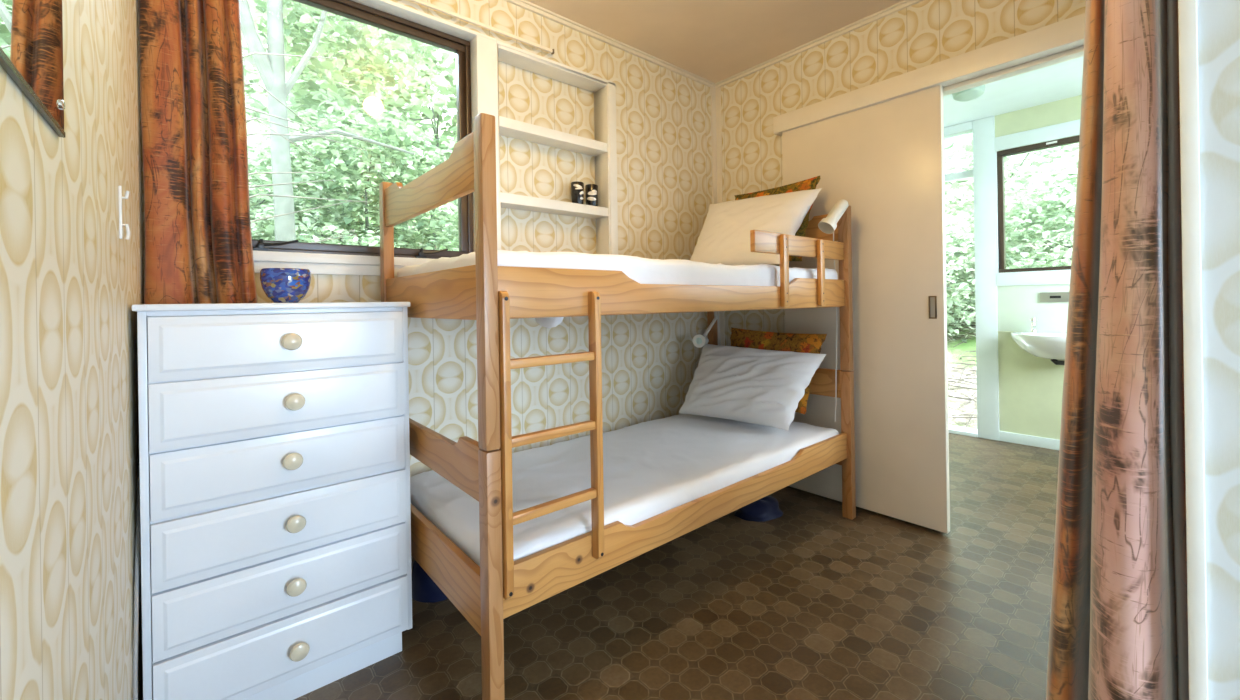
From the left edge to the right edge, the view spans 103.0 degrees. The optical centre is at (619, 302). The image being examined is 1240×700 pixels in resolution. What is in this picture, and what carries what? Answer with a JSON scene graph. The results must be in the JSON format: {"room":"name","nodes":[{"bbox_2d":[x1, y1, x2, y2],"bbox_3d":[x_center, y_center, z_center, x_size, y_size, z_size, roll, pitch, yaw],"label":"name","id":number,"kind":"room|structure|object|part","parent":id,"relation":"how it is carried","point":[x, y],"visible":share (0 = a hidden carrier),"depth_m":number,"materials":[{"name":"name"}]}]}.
{"room":"bedroom","nodes":[
{"label":"bedroom","id":0,"kind":"room"},
{"bbox_2d":[0,0,143,699],"bbox_3d":[-0.265,-0.170,0.030,0.100,2.548,3.787,-1,0,-40],"label":"wall","id":1,"kind":"structure","parent":0,"point":[69,285],"depth_m":0.66,"materials":[{"name":"paper"}]},
{"bbox_2d":[0,0,64,137],"bbox_3d":[-0.464,-0.575,0.340,0.008,0.735,0.708,-1,0,-40],"label":"mirror","id":2,"kind":"object","parent":1,"relation":"attached to","point":[31,31],"visible":1,"depth_m":0.51,"materials":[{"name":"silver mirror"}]},
{"bbox_2d":[118,186,129,239],"bbox_3d":[-1.074,-0.196,1.069,0.017,0.115,0.010,-1,0,-40],"label":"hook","id":3,"kind":"object","parent":1,"relation":"attached to","point":[121,197],"visible":1,"depth_m":1.06,"materials":[{"name":"white paint"}]},
{"bbox_2d":[133,463,139,699],"bbox_3d":[-1.185,0.766,1.213,0.009,0.699,0.208,-1,0,-40],"label":"cable","id":4,"kind":"object","parent":1,"relation":"attached to","point":[137,542],"visible":0.8,"depth_m":1.18,"materials":[{"name":"grey plastic"}]},
{"bbox_2d":[140,0,711,567],"bbox_3d":[-0.460,-0.167,2.440,2.930,2.548,0.133,-1,0,-40],"label":"wall","id":5,"kind":"structure","parent":0,"point":[650,362],"depth_m":2.71,"materials":[{"name":"paper"}]},
{"bbox_2d":[253,250,431,275],"bbox_3d":[-1.033,-0.143,1.925,1.050,0.075,0.133,-1,0,-40],"label":"sill","id":6,"kind":"structure","parent":5,"relation":"attached to","point":[328,264],"depth_m":1.81,"materials":[{"name":"white paint"}]},
{"bbox_2d":[252,0,553,258],"bbox_3d":[-0.922,-0.711,2.010,1.462,1.056,0.160,-1,0,-40],"label":"window","id":7,"kind":"structure","parent":5,"relation":"in","point":[349,9],"depth_m":2.11,"materials":[{"name":"wood"}]},
{"bbox_2d":[139,0,256,303],"bbox_3d":[-1.298,-0.512,1.537,0.285,1.405,0.079,-1,0,-40],"label":"curtain","id":8,"kind":"object","parent":7,"relation":"hanging from","point":[198,238],"visible":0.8,"depth_m":1.52,"materials":[{"name":"orange fabric"}]},
{"bbox_3d":[-0.893,-1.229,1.967,1.462,0.021,0.047,-1,0,-40],"label":"curtain rail","id":9,"kind":"part","parent":7,"relation":"part of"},
{"bbox_2d":[351,0,499,251],"bbox_3d":[-1.008,-0.664,1.933,1.110,1.080,0.085,-1,0,-40],"label":"trim","id":10,"kind":"structure","parent":5,"relation":"attached to","point":[483,51],"depth_m":2.22,"materials":[{"name":"white paint"}]},
{"bbox_2d":[498,61,595,253],"bbox_3d":[-0.389,-0.594,2.574,0.702,1.240,0.020,-1,0,-40],"label":"wall","id":11,"kind":"structure","parent":5,"relation":"attached to","point":[531,169],"depth_m":2.56,"materials":[{"name":"paper"}]},
{"bbox_2d":[496,40,617,254],"bbox_3d":[-0.325,-0.603,2.537,0.712,1.215,0.122,-1,0,-40],"label":"recessed shelf","id":12,"kind":"object","parent":5,"relation":"attached to","point":[603,148],"visible":0.63,"depth_m":2.60,"materials":[{"name":"white paint"}]},
{"bbox_2d":[571,181,583,203],"bbox_3d":[-0.226,-0.577,2.621,0.070,0.121,0.070,-1,0,-40],"label":"tumbler","id":13,"kind":"object","parent":12,"relation":"on","point":[577,188],"visible":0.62,"depth_m":2.59,"materials":[{"name":"black ceramic"}]},
{"bbox_2d":[585,184,597,205],"bbox_3d":[-0.154,-0.578,2.682,0.070,0.121,0.070,-1,0,-40],"label":"tumbler","id":14,"kind":"object","parent":12,"relation":"on","point":[591,190],"visible":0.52,"depth_m":2.65,"materials":[{"name":"black ceramic"}]},
{"bbox_2d":[505,0,715,87],"bbox_3d":[-0.411,-1.428,2.394,2.775,0.028,0.026,-1,0,-40],"label":"trim","id":15,"kind":"structure","parent":5,"relation":"attached to","point":[524,4],"depth_m":2.67,"materials":[{"name":"beige paint"}]},
{"bbox_2d":[294,433,1058,699],"bbox_3d":[1.563,1.106,1.679,4.990,0.060,3.950,-1,0,-40],"label":"floor","id":16,"kind":"structure","parent":0,"point":[811,601],"depth_m":1.71,"materials":[{"name":"brown plastic"}]},
{"bbox_2d":[131,302,411,699],"bbox_3d":[-0.989,0.558,1.472,0.637,1.115,0.345,-1,0,-40],"label":"dresser","id":17,"kind":"object","parent":16,"relation":"on","point":[274,442],"visible":1,"depth_m":1.33,"materials":[{"name":"white paint"}]},
{"bbox_3d":[-1.010,0.009,1.486,0.637,0.017,0.307,-1,0,-40],"label":"panel","id":18,"kind":"part","parent":17,"relation":"part of","materials":[{"name":"white wood"}]},
{"bbox_3d":[-0.921,0.109,1.386,0.586,0.157,0.037,-1,0,-40],"label":"drawer","id":19,"kind":"part","parent":17,"relation":"part of","materials":[{"name":"white wood"}]},
{"bbox_3d":[-0.917,0.274,1.384,0.586,0.163,0.043,-1,0,-40],"label":"drawer","id":20,"kind":"part","parent":17,"relation":"part of","materials":[{"name":"white wood"}]},
{"bbox_3d":[-0.916,0.442,1.386,0.586,0.160,0.037,-1,0,-40],"label":"drawer","id":21,"kind":"part","parent":17,"relation":"part of","materials":[{"name":"white wood"}]},
{"bbox_3d":[-0.912,0.613,1.385,0.586,0.163,0.041,-1,0,-40],"label":"drawer","id":22,"kind":"part","parent":17,"relation":"part of","materials":[{"name":"white wood"}]},
{"bbox_3d":[-0.910,0.781,1.385,0.586,0.160,0.040,-1,0,-40],"label":"drawer","id":23,"kind":"part","parent":17,"relation":"part of","materials":[{"name":"white wood"}]},
{"bbox_3d":[-0.906,0.952,1.384,0.586,0.169,0.043,-1,0,-40],"label":"drawer","id":24,"kind":"part","parent":17,"relation":"part of","materials":[{"name":"white wood"}]},
{"bbox_2d":[260,268,310,302],"bbox_3d":[-1.049,-0.052,1.550,0.134,0.107,0.134,-1,0,-40],"label":"glass bowl","id":25,"kind":"object","parent":17,"relation":"on","point":[280,285],"visible":0.94,"depth_m":1.50,"materials":[{"name":"blue glass"}]},
{"bbox_3d":[-0.902,0.106,1.355,0.047,0.047,0.033,-1,0,-40],"label":"knob","id":26,"kind":"part","parent":17,"relation":"part of","materials":[{"name":"beige ceramic"}]},
{"bbox_3d":[-0.898,0.434,1.354,0.047,0.047,0.033,-1,0,-40],"label":"knob","id":27,"kind":"part","parent":17,"relation":"part of","materials":[{"name":"beige ceramic"}]},
{"bbox_3d":[-0.892,0.271,1.353,0.047,0.047,0.033,-1,0,-40],"label":"knob","id":28,"kind":"part","parent":17,"relation":"part of","materials":[{"name":"beige ceramic"}]},
{"bbox_3d":[-0.890,0.606,1.354,0.047,0.047,0.033,-1,0,-40],"label":"knob","id":29,"kind":"part","parent":17,"relation":"part of","materials":[{"name":"beige ceramic"}]},
{"bbox_3d":[-0.888,0.779,1.354,0.047,0.047,0.033,-1,0,-40],"label":"knob","id":30,"kind":"part","parent":17,"relation":"part of","materials":[{"name":"beige ceramic"}]},
{"bbox_3d":[-0.881,0.956,1.354,0.047,0.047,0.033,-1,0,-40],"label":"knob","id":31,"kind":"part","parent":17,"relation":"part of","materials":[{"name":"beige ceramic"}]},
{"bbox_2d":[412,560,447,602],"bbox_3d":[-0.679,1.004,1.946,0.282,0.209,0.199,-1,0,-40],"label":"cloth bag","id":32,"kind":"object","parent":16,"relation":"on","point":[424,589],"visible":0.2,"depth_m":1.83,"materials":[{"name":"blue fabric"}]},
{"bbox_2d":[379,113,855,699],"bbox_3d":[0.139,0.312,2.182,1.979,1.572,0.922,-1,0,-40],"label":"bunk bed","id":33,"kind":"object","parent":16,"relation":"on","point":[490,294],"visible":0.8,"depth_m":1.41,"materials":[{"name":"brown wood"}]},
{"bbox_3d":[-0.888,-0.043,1.885,0.039,0.831,0.050,-1,0,-40],"label":"post","id":34,"kind":"part","parent":33,"relation":"part of","materials":[{"name":"brown wood"}]},
{"bbox_3d":[-0.612,-0.023,1.558,0.022,0.142,0.805,-1,0,-40],"label":"rail","id":35,"kind":"part","parent":33,"relation":"part of","materials":[{"name":"brown wood"}]},
{"bbox_3d":[-0.599,0.778,1.558,0.022,0.153,0.805,-1,0,-40],"label":"rail","id":36,"kind":"part","parent":33,"relation":"part of","materials":[{"name":"brown wood"}]},
{"bbox_3d":[-0.334,-0.051,1.234,0.039,0.831,0.050,-1,0,-40],"label":"post","id":37,"kind":"part","parent":33,"relation":"part of","materials":[{"name":"brown wood"}]},
{"bbox_3d":[-0.321,0.736,1.234,0.039,0.738,0.050,-1,0,-40],"label":"post","id":38,"kind":"part","parent":33,"relation":"part of","materials":[{"name":"brown wood"}]},
{"bbox_2d":[397,249,837,327],"bbox_3d":[0.127,-0.040,2.184,1.888,0.248,0.820,-1,0,-40],"label":"mattress","id":39,"kind":"object","parent":33,"relation":"on","point":[641,270],"visible":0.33,"depth_m":1.67,"materials":[{"name":"white fabric"}]},
{"bbox_2d":[690,188,821,264],"bbox_3d":[0.688,-0.396,2.664,0.298,0.420,0.705,-1,0,-40],"label":"pillow","id":40,"kind":"object","parent":39,"relation":"on","point":[724,237],"visible":0.81,"depth_m":2.58,"materials":[{"name":"white fabric"}]},
{"bbox_2d":[734,176,819,260],"bbox_3d":[0.824,-0.435,2.733,0.122,0.445,0.559,-1,0,-40],"label":"cushion","id":41,"kind":"object","parent":39,"relation":"on","point":[809,184],"visible":0.12,"depth_m":2.61,"materials":[{"name":"orange fabric"}]},
{"bbox_2d":[410,414,838,565],"bbox_3d":[0.138,0.701,2.186,1.886,0.121,0.818,-1,0,-40],"label":"mattress","id":42,"kind":"object","parent":33,"relation":"on","point":[651,468],"visible":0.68,"depth_m":1.89,"materials":[{"name":"white fabric"}]},
{"bbox_2d":[679,344,826,430],"bbox_3d":[0.684,0.428,2.616,0.734,0.378,0.297,-1,0,43],"label":"pillow","id":43,"kind":"object","parent":42,"relation":"on","point":[748,385],"visible":1,"depth_m":2.53,"materials":[{"name":"white fabric"}]},
{"bbox_2d":[730,327,826,413],"bbox_3d":[0.823,0.355,2.704,0.124,0.425,0.590,-1,0,-43],"label":"cushion","id":44,"kind":"object","parent":42,"relation":"on","point":[776,341],"visible":0.3,"depth_m":2.66,"materials":[{"name":"orange fabric"}]},
{"bbox_3d":[0.399,-0.039,1.866,1.895,0.133,0.022,-1,0,-40],"label":"rail","id":45,"kind":"part","parent":33,"relation":"part of","materials":[{"name":"brown wood"}]},
{"bbox_3d":[0.411,0.728,1.866,1.895,0.125,0.022,-1,0,-40],"label":"rail","id":46,"kind":"part","parent":33,"relation":"part of","materials":[{"name":"brown wood"}]},
{"bbox_2d":[693,311,720,347],"bbox_3d":[0.537,0.203,3.019,0.080,0.377,0.312,-1,0,31],"label":"reading lamp","id":47,"kind":"object","parent":33,"relation":"hanging from","point":[699,340],"visible":0.94,"depth_m":2.90,"materials":[{"name":"metal"}]},
{"bbox_3d":[0.464,0.223,2.891,0.056,0.056,0.011,-1,0,18],"label":"bulb","id":48,"kind":"part","parent":47,"relation":"part of","materials":[{"name":"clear glass"}]},
{"bbox_3d":[0.476,0.223,2.922,0.080,0.080,0.074,-1,0,22],"label":"lamp shade","id":49,"kind":"part","parent":47,"relation":"part of","materials":[{"name":"metal"}]},
{"bbox_3d":[0.549,0.131,3.029,0.046,0.232,0.221,-1,0,37],"label":"arm","id":50,"kind":"part","parent":47,"relation":"part of","materials":[{"name":"metal"}]},
{"bbox_3d":[0.635,0.205,3.129,0.031,0.370,0.007,-1,0,-4],"label":"cord","id":51,"kind":"part","parent":47,"relation":"part of","materials":[{"name":"white plastic"}]},
{"bbox_3d":[0.586,-0.066,3.142,0.045,0.831,0.050,-1,0,-40],"label":"post","id":52,"kind":"part","parent":33,"relation":"part of","materials":[{"name":"brown wood"}]},
{"bbox_3d":[0.825,-0.255,2.232,0.767,0.088,0.022,-1,0,-40],"label":"guard rail","id":53,"kind":"part","parent":33,"relation":"part of","materials":[{"name":"brown wood"}]},
{"bbox_2d":[818,199,848,421],"bbox_3d":[1.062,0.048,2.441,0.226,1.114,0.133,-1,0,-40],"label":"reading lamp","id":54,"kind":"object","parent":33,"relation":"attached to","point":[827,225],"visible":0.98,"depth_m":2.39,"materials":[{"name":"metal"}]},
{"bbox_3d":[1.041,-0.422,2.409,0.164,0.173,0.082,-1,0,-28],"label":"lamp shade","id":55,"kind":"part","parent":54,"relation":"part of","materials":[{"name":"ceramic"}]},
{"bbox_3d":[1.097,0.094,2.513,0.020,1.022,0.017,-1,0,-10],"label":"cord","id":56,"kind":"part","parent":54,"relation":"part of","materials":[{"name":"white plastic"}]},
{"bbox_3d":[1.140,-0.074,2.491,0.045,0.831,0.050,-1,0,-40],"label":"post","id":57,"kind":"part","parent":33,"relation":"part of","materials":[{"name":"brown wood"}]},
{"bbox_3d":[1.153,0.713,2.491,0.045,0.738,0.050,-1,0,-40],"label":"post","id":58,"kind":"part","parent":33,"relation":"part of","materials":[{"name":"brown wood"}]},
{"bbox_2d":[734,496,782,521],"bbox_3d":[0.726,1.049,2.568,0.282,0.076,0.216,-1,0,-40],"label":"cloth bag","id":59,"kind":"object","parent":16,"relation":"on","point":[766,508],"visible":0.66,"depth_m":2.50,"materials":[{"name":"blue fabric"}]},
{"bbox_2d":[949,425,977,436],"bbox_3d":[2.594,1.044,4.244,0.170,0.030,0.845,-1,0,-40],"label":"threshold","id":60,"kind":"object","parent":16,"relation":"on","point":[972,432],"visible":0.2,"depth_m":3.97,"materials":[{"name":"white paint"}]},
{"bbox_2d":[526,0,903,82],"bbox_3d":[0.754,-1.490,0.992,2.930,0.060,3.900,-1,0,-40],"label":"ceiling","id":61,"kind":"structure","parent":0,"point":[715,41],"depth_m":2.57,"materials":[{"name":"white paint"}]},
{"bbox_2d":[721,0,1085,345],"bbox_3d":[1.548,-0.193,2.300,0.055,2.558,2.687,-1,0,-40],"label":"wall","id":62,"kind":"structure","parent":0,"point":[924,33],"depth_m":2.65,"materials":[{"name":"paper"}]},
{"bbox_2d":[711,87,724,345],"bbox_3d":[0.655,-0.174,3.272,0.050,2.528,0.054,-1,0,-40],"label":"trim","id":63,"kind":"structure","parent":62,"relation":"attached to","point":[716,125],"depth_m":3.27,"materials":[{"name":"beige paint"}]},
{"bbox_2d":[782,85,949,533],"bbox_3d":[1.237,0.022,2.580,0.045,2.082,0.808,-1,0,-40],"label":"door","id":64,"kind":"structure","parent":62,"relation":"in","point":[885,159],"depth_m":2.44,"materials":[{"name":"beige paint"}]},
{"bbox_2d":[773,13,1084,135],"bbox_3d":[1.512,-1.050,2.228,0.073,0.097,1.807,-1,0,-40],"label":"trim","id":65,"kind":"structure","parent":62,"relation":"attached to","point":[1067,34],"depth_m":2.20,"materials":[{"name":"beige paint"}]},
{"bbox_2d":[943,46,1083,95],"bbox_3d":[1.780,0.033,2.033,0.061,2.078,0.845,-1,0,-40],"label":"trim","id":66,"kind":"structure","parent":62,"relation":"attached to","point":[1078,52],"depth_m":2.10,"materials":[{"name":"beige paint"}]},
{"bbox_3d":[1.345,-1.395,1.244,1.595,0.148,0.020,-1,0,-40],"label":"rail","id":67,"kind":"object","parent":62,"relation":"attached to","visible":0},
{"bbox_2d":[1046,0,1188,699],"bbox_3d":[0.795,-0.128,0.812,0.285,2.370,0.213,-1,0,-40],"label":"curtain","id":68,"kind":"object","parent":67,"relation":"hanging from","point":[1119,615],"visible":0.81,"depth_m":0.72,"materials":[{"name":"orange fabric"}]},
{"bbox_2d":[943,56,1082,127],"bbox_3d":[2.329,-1.457,2.991,2.060,0.060,3.000,-1,0,-40],"label":"ceiling","id":69,"kind":"structure","parent":0,"point":[1063,80],"depth_m":3.38,"materials":[{"name":"white paint"}]},
{"bbox_2d":[952,84,985,101],"bbox_3d":[2.278,-1.383,3.222,0.184,0.085,0.184,-1,0,-40],"label":"ceiling light","id":70,"kind":"object","parent":69,"relation":"attached to","point":[973,93],"visible":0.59,"depth_m":3.19,"materials":[{"name":"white glass"}]},
{"bbox_2d":[995,95,1081,439],"bbox_3d":[3.079,-0.193,3.646,0.100,2.490,2.950,-1,0,-40],"label":"wall","id":71,"kind":"structure","parent":0,"point":[1030,386],"depth_m":3.64,"materials":[{"name":"green paint"}]},
{"bbox_2d":[945,170,972,181],"bbox_3d":[2.554,-1.028,4.238,0.050,0.055,0.845,-1,0,-40],"label":"trim","id":72,"kind":"structure","parent":71,"relation":"attached to","point":[964,174],"depth_m":3.98,"materials":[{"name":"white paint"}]},
{"bbox_2d":[944,116,1079,440],"bbox_3d":[2.913,-0.190,3.819,0.117,2.488,1.930,-1,0,-40],"label":"trim","id":73,"kind":"structure","parent":71,"relation":"attached to","point":[986,145],"depth_m":3.81,"materials":[{"name":"white paint"}]},
{"bbox_2d":[999,431,1059,449],"bbox_3d":[3.418,1.009,3.182,0.014,0.075,1.830,-1,0,-40],"label":"baseboard","id":74,"kind":"structure","parent":71,"relation":"attached to","point":[1036,441],"depth_m":3.64,"materials":[{"name":"white paint"}]},
{"bbox_2d":[997,284,1069,332],"bbox_3d":[3.188,0.037,3.437,0.010,0.345,1.095,-1,0,-40],"label":"backsplash","id":75,"kind":"structure","parent":71,"relation":"attached to","point":[1016,304],"depth_m":3.63,"materials":[{"name":"tile"}]},
{"bbox_2d":[1040,292,1068,301],"bbox_3d":[3.112,-0.042,3.504,0.016,0.070,0.195,-1,0,-40],"label":"paper towel dispenser","id":76,"kind":"object","parent":75,"relation":"attached to","point":[1044,296],"visible":0.8,"depth_m":3.52,"materials":[{"name":"white plastic"}]},
{"bbox_2d":[997,135,1079,272],"bbox_3d":[3.204,-0.700,3.457,0.063,0.930,0.896,-1,0,-40],"label":"window","id":77,"kind":"structure","parent":71,"relation":"in","point":[1075,139],"depth_m":3.75,"materials":[{"name":"brown metal"}]},
{"bbox_2d":[1011,317,1066,364],"bbox_3d":[3.002,0.268,3.371,0.360,0.331,0.570,-1,0,-40],"label":"basin","id":78,"kind":"object","parent":71,"relation":"attached to","point":[1048,345],"visible":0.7,"depth_m":3.38,"materials":[{"name":"white ceramic"}]},
{"bbox_2d":[1030,317,1036,331],"bbox_3d":[2.966,0.158,3.536,0.043,0.110,0.107,-1,0,38],"label":"tap","id":79,"kind":"object","parent":78,"relation":"on","point":[1033,326],"depth_m":3.55,"materials":[{"name":"silver metal"}]},
{"bbox_3d":[3.003,0.306,3.371,0.360,0.183,0.570,-1,0,-40],"label":"bowl","id":80,"kind":"part","parent":78,"relation":"part of","materials":[{"name":"white ceramic"}]},
{"bbox_2d":[1197,0,1239,699],"bbox_3d":[1.297,-0.194,0.055,0.050,2.548,1.597,-1,0,-40],"label":"wall","id":81,"kind":"structure","parent":0,"point":[1218,21],"depth_m":0.63,"materials":[{"name":"paper"}]},
{"bbox_2d":[1178,0,1207,699],"bbox_3d":[0.774,-0.186,0.669,0.062,2.548,0.016,-1,0,-40],"label":"trim","id":82,"kind":"structure","parent":81,"relation":"attached to","point":[1187,9],"depth_m":0.65,"materials":[{"name":"white paint"}]},
{"label":"outside","id":83,"kind":"structure","parent":0,"visible":0},
{"bbox_2d":[245,76,1078,428],"bbox_3d":[-0.034,-3.705,9.220,30.000,9.810,30.000,-1,0,-40],"label":"ground","id":84,"kind":"structure","parent":83,"point":[953,352],"depth_m":5.98,"materials":[{"name":"green plant"}]},
{"bbox_2d":[246,119,342,242],"bbox_3d":[-3.624,-0.748,4.345,1.919,2.059,1.945,-1,0,21],"label":"shrub","id":85,"kind":"object","parent":84,"relation":"on","point":[269,230],"visible":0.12,"depth_m":4.42,"materials":[{"name":"green plant"}]},
{"bbox_3d":[-3.580,-0.425,4.444,1.095,1.412,0.673,-1,0,-40],"label":"stem","id":86,"kind":"part","parent":85,"relation":"part of","materials":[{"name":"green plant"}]},
{"bbox_2d":[243,52,365,242],"bbox_3d":[-1.947,-0.256,2.742,1.096,2.470,0.168,-1,0,-40],"label":"dead branch","id":87,"kind":"object","parent":84,"relation":"on","point":[254,118],"visible":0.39,"depth_m":2.83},
{"bbox_2d":[242,0,381,239],"bbox_3d":[-4.734,-2.349,5.958,3.617,3.870,3.624,-1,0,-40],"label":"tree","id":88,"kind":"object","parent":84,"relation":"on","point":[261,102],"visible":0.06,"depth_m":5.78,"materials":[{"name":"green plant"}]},
{"bbox_2d":[242,25,437,229],"bbox_3d":[-4.687,-3.928,8.635,3.570,5.341,3.579,-1,0,23],"label":"tree","id":89,"kind":"object","parent":84,"relation":"on","point":[421,49],"visible":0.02,"depth_m":8.30,"materials":[{"name":"green plant"}]},
{"bbox_2d":[240,0,454,240],"bbox_3d":[-2.159,-1.322,3.897,1.899,4.247,2.041,-1,0,7],"label":"forked tree","id":90,"kind":"object","parent":84,"relation":"on","point":[280,22],"visible":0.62,"depth_m":3.62,"materials":[{"name":"green plant"}]},
{"bbox_2d":[296,221,411,248],"bbox_3d":[-2.470,-0.004,4.319,1.519,1.422,1.592,-1,0,41],"label":"shrub","id":91,"kind":"object","parent":84,"relation":"on","point":[328,228],"visible":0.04,"depth_m":4.23,"materials":[{"name":"green plant"}]},
{"bbox_2d":[257,95,457,248],"bbox_3d":[-2.813,-0.974,5.382,2.090,2.304,1.994,-1,0,-10],"label":"shrub","id":92,"kind":"object","parent":84,"relation":"on","point":[333,168],"visible":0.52,"depth_m":5.01,"materials":[{"name":"green plant"}]},
{"bbox_3d":[-2.845,-0.706,5.238,1.184,1.769,0.809,-1,0,-11],"label":"stem","id":93,"kind":"part","parent":92,"relation":"part of","materials":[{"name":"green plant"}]},
{"bbox_2d":[290,14,458,250],"bbox_3d":[-2.712,-2.588,7.258,3.867,4.590,3.877,-1,0,-32],"label":"tree","id":94,"kind":"object","parent":84,"relation":"on","point":[446,84],"visible":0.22,"depth_m":6.29,"materials":[{"name":"green plant"}]},
{"bbox_3d":[-2.808,-1.593,7.058,1.188,2.602,2.093,-1,0,7],"label":"stem","id":95,"kind":"part","parent":94,"relation":"part of","materials":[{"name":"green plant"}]},
{"bbox_2d":[420,206,458,250],"bbox_3d":[-1.380,-0.375,5.503,1.791,1.621,1.709,-1,0,13],"label":"shrub","id":96,"kind":"object","parent":84,"relation":"on","point":[453,234],"visible":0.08,"depth_m":5.12,"materials":[{"name":"green plant"}]},
{"bbox_2d":[947,310,976,426],"bbox_3d":[0.470,0.429,5.597,10.105,1.370,5.469,-1,0,-17],"label":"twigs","id":97,"kind":"object","parent":84,"relation":"on","point":[960,330],"visible":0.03,"depth_m":5.07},
{"bbox_2d":[944,133,1037,244],"bbox_3d":[6.282,-2.952,10.154,3.754,3.996,3.801,-1,0,-40],"label":"bush","id":98,"kind":"object","parent":84,"relation":"on","point":[1010,161],"visible":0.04,"depth_m":9.34,"materials":[{"name":"green plant"}]},
{"bbox_2d":[945,214,1048,342],"bbox_3d":[4.216,-0.224,6.413,2.139,1.912,2.111,-1,0,-11],"label":"bush","id":99,"kind":"object","parent":84,"relation":"on","point":[954,299],"visible":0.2,"depth_m":6.08,"materials":[{"name":"green plant"}]},
{"bbox_2d":[944,133,1078,291],"bbox_3d":[5.347,-1.736,6.935,3.239,3.434,3.079,-1,0,-40],"label":"bush","id":100,"kind":"object","parent":84,"relation":"on","point":[955,145],"visible":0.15,"depth_m":6.56,"materials":[{"name":"green plant"}]},
{"bbox_3d":[5.242,-1.138,6.838,1.413,2.241,1.402,-1,0,-15],"label":"stem","id":101,"kind":"part","parent":100,"relation":"part of","materials":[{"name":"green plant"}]},
{"bbox_2d":[965,159,1077,268],"bbox_3d":[5.558,-0.719,5.900,2.303,2.086,2.334,-1,0,-19],"label":"bush","id":102,"kind":"object","parent":84,"relation":"on","point":[1053,195],"visible":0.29,"depth_m":5.83,"materials":[{"name":"green plant"}]},
{"bbox_3d":[5.647,-0.383,5.965,0.567,1.150,0.838,-1,0,-40],"label":"stem","id":103,"kind":"part","parent":102,"relation":"part of","materials":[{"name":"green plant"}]},
{"bbox_3d":[1.829,-0.203,0.741,1.650,2.548,0.050,-1,0,-40],"label":"wall","id":104,"kind":"structure","parent":0,"visible":0},
{"bbox_2d":[715,0,922,88],"bbox_3d":[1.499,-1.458,2.274,0.028,0.028,2.687,-1,0,-40],"label":"trim","id":105,"kind":"structure","parent":104,"relation":"attached to","point":[904,4],"depth_m":2.71,"materials":[{"name":"beige paint"}]}
]}

